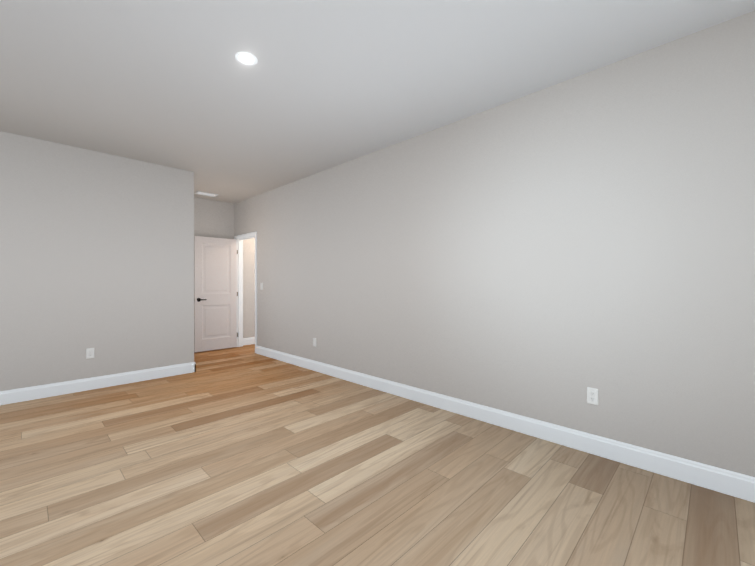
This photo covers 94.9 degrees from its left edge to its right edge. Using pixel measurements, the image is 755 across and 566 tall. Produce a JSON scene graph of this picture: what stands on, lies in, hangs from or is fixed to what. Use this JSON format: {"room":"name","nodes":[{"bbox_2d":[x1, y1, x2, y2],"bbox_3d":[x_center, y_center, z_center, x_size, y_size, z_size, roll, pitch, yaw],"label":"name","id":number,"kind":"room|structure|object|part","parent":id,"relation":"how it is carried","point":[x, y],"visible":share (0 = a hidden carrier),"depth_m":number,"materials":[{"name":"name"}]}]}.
{"room":"empty bedroom","nodes":[
{"label":"empty bedroom","id":0,"kind":"room"},
{"bbox_2d":[0,131,193,390],"bbox_3d":[-4.294,-0.158,4.012,1.500,2.740,3.550,0,0,44],"label":"wall","id":1,"kind":"structure","parent":0,"point":[97,251],"depth_m":3.96,"materials":[{"name":"grey paint"}]},
{"bbox_2d":[86,348,93,358],"bbox_3d":[-3.286,0.797,3.968,0.008,0.115,0.070,0,0,44],"label":"outlet","id":2,"kind":"object","parent":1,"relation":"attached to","point":[89,353],"visible":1,"depth_m":3.96,"materials":[{"name":"white plastic"}]},
{"bbox_2d":[0,362,195,404],"bbox_3d":[-3.736,1.145,3.502,0.015,0.135,3.535,0,0,44],"label":"baseboard","id":3,"kind":"structure","parent":1,"relation":"attached to","point":[55,389],"depth_m":3.96,"materials":[{"name":"white paint"}]},
{"bbox_2d":[194,197,254,337],"bbox_3d":[-3.915,-0.162,5.562,0.120,2.740,6.540,0,0,44],"label":"wall","id":4,"kind":"structure","parent":0,"point":[214,219],"depth_m":6.60,"materials":[{"name":"grey paint"}]},
{"bbox_2d":[243,337,254,344],"bbox_3d":[-2.168,1.137,7.262,0.015,0.135,1.430,0,0,44],"label":"baseboard","id":5,"kind":"structure","parent":4,"relation":"attached to","point":[246,341],"depth_m":6.86,"materials":[{"name":"white paint"}]},
{"bbox_2d":[0,344,754,565],"bbox_3d":[-0.411,1.265,2.154,9.900,0.100,6.540,0,0,44],"label":"floor","id":6,"kind":"structure","parent":0,"point":[245,455],"depth_m":2.06,"materials":[{"name":"brown wood"}]},
{"bbox_2d":[0,0,754,203],"bbox_3d":[-0.411,-1.575,2.148,9.900,0.100,6.540,0,0,44],"label":"ceiling","id":7,"kind":"structure","parent":0,"point":[320,86],"depth_m":2.45,"materials":[{"name":"white paint"}]},
{"bbox_2d":[195,191,216,196],"bbox_3d":[-2.916,-1.528,5.912,0.170,0.008,0.320,0,0,44],"label":"ceiling vent","id":8,"kind":"object","parent":7,"relation":"in","point":[206,194],"visible":1,"depth_m":5.92,"materials":[{"name":"white metal"}]},
{"bbox_2d":[235,51,257,65],"bbox_3d":[-0.888,-1.524,2.347,0.144,0.010,0.144,0,0,44],"label":"recessed light","id":9,"kind":"object","parent":7,"relation":"in","point":[246,58],"visible":1,"depth_m":2.35,"materials":[{"name":"white paint"}]},
{"bbox_2d":[234,10,754,476],"bbox_3d":[0.747,-0.157,3.341,9.660,2.740,0.120,0,0,44],"label":"wall","id":10,"kind":"structure","parent":0,"point":[550,254],"depth_m":2.61,"materials":[{"name":"grey paint"}]},
{"bbox_2d":[194,236,236,351],"bbox_3d":[-2.934,0.180,6.310,0.144,2.032,0.745,0,0,44],"label":"door","id":11,"kind":"structure","parent":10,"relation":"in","point":[215,293],"depth_m":6.28,"materials":[{"name":"white paint"}]},
{"bbox_3d":[-3.116,0.280,6.123,0.144,0.064,0.147,0,0,44],"label":"handle","id":12,"kind":"part","parent":11,"relation":"part of","materials":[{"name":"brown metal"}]},
{"bbox_2d":[234,232,256,352],"bbox_3d":[-2.370,0.150,6.376,0.888,2.114,0.152,0,0,44],"label":"door frame","id":13,"kind":"structure","parent":10,"relation":"attached to","point":[240,292],"depth_m":6.62,"materials":[{"name":"white paint"}]},
{"bbox_2d":[256,346,754,502],"bbox_3d":[1.027,1.146,2.975,8.744,0.135,0.015,0,0,44],"label":"baseboard","id":14,"kind":"structure","parent":10,"relation":"attached to","point":[734,484],"depth_m":2.60,"materials":[{"name":"white paint"}]},
{"bbox_2d":[587,387,597,404],"bbox_3d":[1.538,0.805,2.483,0.070,0.115,0.008,0,0,44],"label":"outlet","id":15,"kind":"object","parent":10,"relation":"attached to","point":[592,395],"visible":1,"depth_m":2.48,"materials":[{"name":"white plastic"}]}
]}

